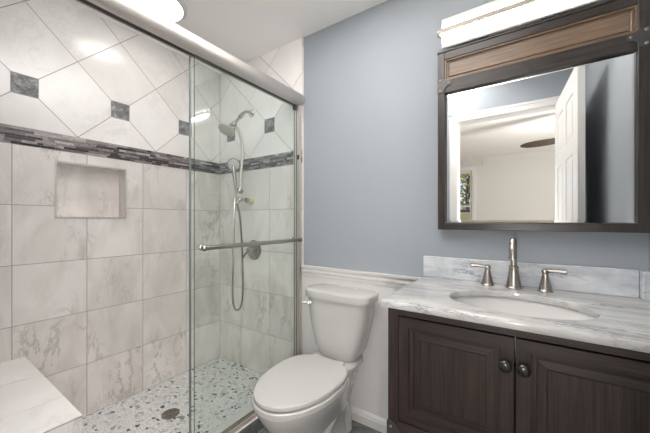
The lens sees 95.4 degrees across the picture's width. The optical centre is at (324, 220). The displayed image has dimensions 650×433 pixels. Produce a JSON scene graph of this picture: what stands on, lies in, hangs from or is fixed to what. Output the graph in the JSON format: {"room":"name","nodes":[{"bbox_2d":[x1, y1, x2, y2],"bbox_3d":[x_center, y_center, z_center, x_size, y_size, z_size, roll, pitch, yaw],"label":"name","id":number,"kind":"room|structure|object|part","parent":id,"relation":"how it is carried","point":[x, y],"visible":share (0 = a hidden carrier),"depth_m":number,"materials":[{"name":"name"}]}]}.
{"room":"bathroom","nodes":[
{"label":"bathroom","id":0,"kind":"room"},
{"bbox_2d":[0,0,219,417],"bbox_3d":[-1.396,-0.022,1.929,0.206,2.430,1.520,0,0,34],"label":"wall","id":1,"kind":"structure","parent":0,"point":[99,307],"depth_m":1.80,"materials":[{"name":"grey tile"}]},
{"bbox_2d":[55,160,126,218],"bbox_3d":[-1.385,-0.170,1.772,0.006,0.321,0.353,0,0,34],"label":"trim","id":2,"kind":"structure","parent":1,"relation":"attached to","point":[56,161],"depth_m":1.75,"materials":[{"name":"white tile"}]},
{"bbox_2d":[66,0,386,73],"bbox_3d":[-0.323,-1.287,1.187,2.815,0.100,1.740,0,0,34],"label":"ceiling","id":3,"kind":"structure","parent":0,"point":[247,30],"depth_m":1.83,"materials":[{"name":"white paint"}]},
{"bbox_2d":[135,0,186,22],"bbox_3d":[-0.959,-1.218,1.679,0.320,0.038,0.320,0,0,34],"label":"recessed light","id":4,"kind":"object","parent":3,"relation":"in","point":[175,11],"visible":0.62,"depth_m":1.68,"materials":[{"name":"white paint"}]},
{"bbox_2d":[82,357,381,432],"bbox_3d":[-0.323,1.223,1.187,2.815,0.139,1.740,0,0,34],"label":"floor","id":5,"kind":"structure","parent":0,"point":[223,387],"depth_m":1.85,"materials":[{"name":"tile"}]},
{"bbox_2d":[0,357,81,432],"bbox_3d":[-1.310,0.928,1.159,0.814,0.450,0.344,0,0,34],"label":"shower bench","id":6,"kind":"object","parent":5,"relation":"on","point":[29,403],"visible":1,"depth_m":1.14,"materials":[{"name":"grey tile"}]},
{"bbox_2d":[161,408,179,419],"bbox_3d":[-0.919,1.151,1.761,0.100,0.004,0.100,0,0,34],"label":"floor drain","id":7,"kind":"object","parent":5,"relation":"on","point":[170,413],"visible":1,"depth_m":1.76,"materials":[{"name":"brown metal"}]},
{"bbox_2d":[208,403,263,432],"bbox_3d":[-0.631,1.151,1.407,0.127,0.083,1.519,0,0,34],"label":"curb","id":8,"kind":"object","parent":5,"relation":"on","point":[254,426],"depth_m":1.64,"materials":[{"name":"stone"}]},
{"bbox_2d":[252,283,378,432],"bbox_3d":[-0.059,0.795,1.492,0.432,0.796,0.716,0,0,34],"label":"toilet","id":9,"kind":"object","parent":5,"relation":"on","point":[306,393],"visible":1,"depth_m":1.49,"materials":[{"name":"white ceramic"}]},
{"bbox_3d":[-0.122,0.782,1.392,0.372,0.022,0.480,0,0,34],"label":"seat","id":10,"kind":"part","parent":9,"relation":"part of","materials":[{"name":"grey plastic"}]},
{"bbox_3d":[-0.120,0.752,1.396,0.364,0.028,0.480,0,0,34],"label":"lid","id":11,"kind":"part","parent":9,"relation":"part of","materials":[{"name":"grey plastic"}]},
{"bbox_3d":[-0.104,0.477,1.714,0.053,0.028,0.030,0,0,34],"label":"flush lever","id":12,"kind":"part","parent":9,"relation":"part of","materials":[{"name":"silver metal"}]},
{"bbox_3d":[0.085,0.608,1.702,0.402,0.326,0.185,0,0,34],"label":"tank","id":13,"kind":"part","parent":9,"relation":"part of","materials":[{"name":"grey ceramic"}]},
{"bbox_3d":[0.084,0.421,1.702,0.432,0.048,0.208,0,0,34],"label":"tank lid","id":14,"kind":"part","parent":9,"relation":"part of","materials":[{"name":"grey ceramic"}]},
{"bbox_2d":[387,308,649,432],"bbox_3d":[0.691,0.753,1.065,0.789,0.880,0.560,0,0,34],"label":"vanity cabinet","id":15,"kind":"object","parent":5,"relation":"on","point":[446,375],"visible":0.85,"depth_m":0.88,"materials":[{"name":"brown wood"}]},
{"bbox_3d":[0.259,0.753,1.090,0.038,0.880,0.045,0,0,34],"label":"leg","id":16,"kind":"part","parent":15,"relation":"part of","materials":[{"name":"brown wood"}]},
{"bbox_3d":[0.562,0.756,0.875,0.706,0.074,0.029,0,0,34],"label":"rail","id":17,"kind":"part","parent":15,"relation":"part of","materials":[{"name":"brown wood"}]},
{"bbox_3d":[0.413,0.529,0.969,0.350,0.371,0.018,0,0,34],"label":"door","id":18,"kind":"part","parent":15,"relation":"part of","materials":[{"name":"brown wood"}]},
{"bbox_3d":[0.524,0.423,0.861,0.036,0.036,0.035,0,0,34],"label":"knob","id":19,"kind":"part","parent":15,"relation":"part of","materials":[{"name":"black metal"}]},
{"bbox_2d":[380,256,649,352],"bbox_3d":[0.694,0.248,1.081,0.812,0.128,0.570,0,0,34],"label":"countertop","id":20,"kind":"structure","parent":15,"relation":"on","point":[618,299],"depth_m":1.09,"materials":[{"name":"stone"}]},
{"bbox_2d":[470,238,566,292],"bbox_3d":[0.780,0.180,1.216,0.342,0.215,0.158,0,0,34],"label":"faucet","id":21,"kind":"object","parent":20,"relation":"on","point":[513,279],"visible":1,"depth_m":1.23,"materials":[{"name":"silver metal"}]},
{"bbox_3d":[0.698,0.207,1.327,0.082,0.024,0.029,0,0,34],"label":"lever","id":22,"kind":"part","parent":21,"relation":"part of","materials":[{"name":"silver metal"}]},
{"bbox_3d":[0.721,0.251,1.313,0.054,0.072,0.054,0,0,34],"label":"handle","id":23,"kind":"part","parent":21,"relation":"part of","materials":[{"name":"silver metal"}]},
{"bbox_3d":[0.776,0.180,1.219,0.064,0.215,0.158,0,0,34],"label":"spout","id":24,"kind":"part","parent":21,"relation":"part of","materials":[{"name":"silver metal"}]},
{"bbox_3d":[0.891,0.251,1.197,0.054,0.072,0.054,0,0,34],"label":"handle","id":25,"kind":"part","parent":21,"relation":"part of","materials":[{"name":"silver metal"}]},
{"bbox_3d":[0.913,0.207,1.181,0.082,0.024,0.029,0,0,34],"label":"lever","id":26,"kind":"part","parent":21,"relation":"part of","materials":[{"name":"silver metal"}]},
{"bbox_2d":[453,296,593,362],"bbox_3d":[0.669,0.393,1.038,0.469,0.162,0.349,0,0,34],"label":"sink basin","id":27,"kind":"object","parent":20,"relation":"in","point":[498,304],"visible":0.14,"depth_m":1.16,"materials":[{"name":"white ceramic"}]},
{"bbox_3d":[0.705,0.770,1.085,0.738,0.015,0.480,0,0,34],"label":"panel","id":28,"kind":"part","parent":15,"relation":"part of","materials":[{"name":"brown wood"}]},
{"bbox_3d":[0.845,0.548,1.290,0.706,0.470,0.010,0,0,34],"label":"panel","id":29,"kind":"part","parent":15,"relation":"part of","materials":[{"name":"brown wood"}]},
{"bbox_3d":[0.561,0.423,0.836,0.036,0.036,0.035,0,0,34],"label":"knob","id":30,"kind":"part","parent":15,"relation":"part of","materials":[{"name":"black metal"}]},
{"bbox_3d":[0.562,0.326,0.875,0.706,0.026,0.029,0,0,34],"label":"rail","id":31,"kind":"part","parent":15,"relation":"part of","materials":[{"name":"brown wood"}]},
{"bbox_3d":[0.704,0.529,0.770,0.349,0.371,0.018,0,0,34],"label":"door","id":32,"kind":"part","parent":15,"relation":"part of","materials":[{"name":"brown wood"}]},
{"bbox_2d":[219,0,647,419],"bbox_3d":[0.142,-0.022,1.870,2.815,2.430,0.126,0,0,34],"label":"wall","id":33,"kind":"structure","parent":0,"point":[371,75],"depth_m":1.79,"materials":[{"name":"grey paint"}]},
{"bbox_2d":[75,0,304,432],"bbox_3d":[-0.599,0.127,1.386,0.085,1.965,1.518,0,0,34],"label":"shower door frame","id":34,"kind":"object","parent":33,"relation":"attached to","point":[130,13],"visible":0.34,"depth_m":1.54,"materials":[{"name":"grey metal"}]},
{"bbox_3d":[-0.599,-0.813,1.386,0.085,0.084,1.518,0,0,34],"label":"header rail","id":35,"kind":"part","parent":34,"relation":"part of","materials":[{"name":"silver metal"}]},
{"bbox_2d":[218,109,254,310],"bbox_3d":[-0.644,-0.094,2.162,0.120,1.518,0.288,0,0,34],"label":"shower column","id":36,"kind":"structure","parent":33,"relation":"attached to","point":[233,164],"depth_m":2.15,"materials":[{"name":"silver metal"}]},
{"bbox_3d":[-0.613,-0.764,2.207,0.030,0.140,0.168,0,0,34],"label":"shower arm","id":37,"kind":"part","parent":36,"relation":"part of","materials":[{"name":"silver metal"}]},
{"bbox_2d":[189,54,301,432],"bbox_3d":[-0.386,0.161,1.668,0.092,1.880,0.754,0,0,34],"label":"door","id":38,"kind":"structure","parent":33,"relation":"in","point":[202,247],"depth_m":1.38,"materials":[{"name":"grey"}]},
{"bbox_2d":[243,240,260,259],"bbox_3d":[-0.565,0.228,2.232,0.152,0.152,0.082,0,0,34],"label":"shower valve","id":39,"kind":"object","parent":33,"relation":"attached to","point":[254,252],"visible":0.89,"depth_m":2.23,"materials":[{"name":"silver metal"}]},
{"bbox_3d":[-0.578,0.249,2.233,0.071,0.092,0.070,0,0,34],"label":"lever","id":40,"kind":"part","parent":39,"relation":"part of","materials":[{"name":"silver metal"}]},
{"bbox_2d":[301,265,420,287],"bbox_3d":[0.197,0.336,1.749,0.847,0.070,0.028,0,0,34],"label":"trim","id":41,"kind":"structure","parent":33,"relation":"attached to","point":[382,279],"depth_m":1.74,"materials":[{"name":"white paint"}]},
{"bbox_2d":[350,405,386,432],"bbox_3d":[0.518,1.157,1.537,1.617,0.072,0.016,0,0,34],"label":"baseboard","id":42,"kind":"structure","parent":33,"relation":"attached to","point":[363,417],"depth_m":1.71,"materials":[{"name":"white paint"}]},
{"bbox_2d":[437,0,599,48],"bbox_3d":[0.824,-0.908,1.286,0.628,0.142,0.096,0,0,34],"label":"vanity light","id":43,"kind":"object","parent":33,"relation":"attached to","point":[495,17],"visible":0.94,"depth_m":1.31,"materials":[{"name":"white glass"}]},
{"bbox_2d":[423,256,638,297],"bbox_3d":[0.837,0.235,1.316,0.784,0.104,0.021,0,0,34],"label":"backsplash","id":44,"kind":"structure","parent":33,"relation":"attached to","point":[585,279],"depth_m":1.23,"materials":[{"name":"stone"}]},
{"bbox_2d":[437,0,649,232],"bbox_3d":[0.871,-0.391,1.277,0.734,0.874,0.056,0,0,34],"label":"wall mirror","id":45,"kind":"object","parent":33,"relation":"attached to","point":[529,140],"visible":1,"depth_m":1.22,"materials":[{"name":"brown wood"}]},
{"bbox_2d":[446,51,635,222],"bbox_3d":[0.870,-0.305,1.274,0.662,0.633,0.006,0,0,34],"label":"mirror glass","id":46,"kind":"object","parent":45,"relation":"on","point":[555,143],"depth_m":1.23,"materials":[{"name":"silver mirror"}]},
{"bbox_3d":[0.873,-0.802,1.279,0.664,0.035,0.049,0,0,34],"label":"rail","id":47,"kind":"part","parent":45,"relation":"part of","materials":[{"name":"wood"}]},
{"bbox_3d":[0.865,-0.734,1.267,0.663,0.100,0.012,0,0,34],"label":"panel","id":48,"kind":"part","parent":45,"relation":"part of","materials":[{"name":"brown wood"}]},
{"bbox_3d":[0.874,-0.653,1.280,0.664,0.061,0.047,0,0,34],"label":"rail","id":49,"kind":"part","parent":45,"relation":"part of","materials":[{"name":"wood"}]},
{"bbox_3d":[0.873,0.029,1.279,0.664,0.033,0.049,0,0,34],"label":"rail","id":50,"kind":"part","parent":45,"relation":"part of","materials":[{"name":"wood"}]},
{"bbox_2d":[648,233,649,270],"bbox_3d":[0.773,-0.022,0.384,0.100,2.430,1.646,0,0,34],"label":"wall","id":51,"kind":"structure","parent":0,"point":[648,233],"depth_m":1.09,"materials":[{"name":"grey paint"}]}
]}

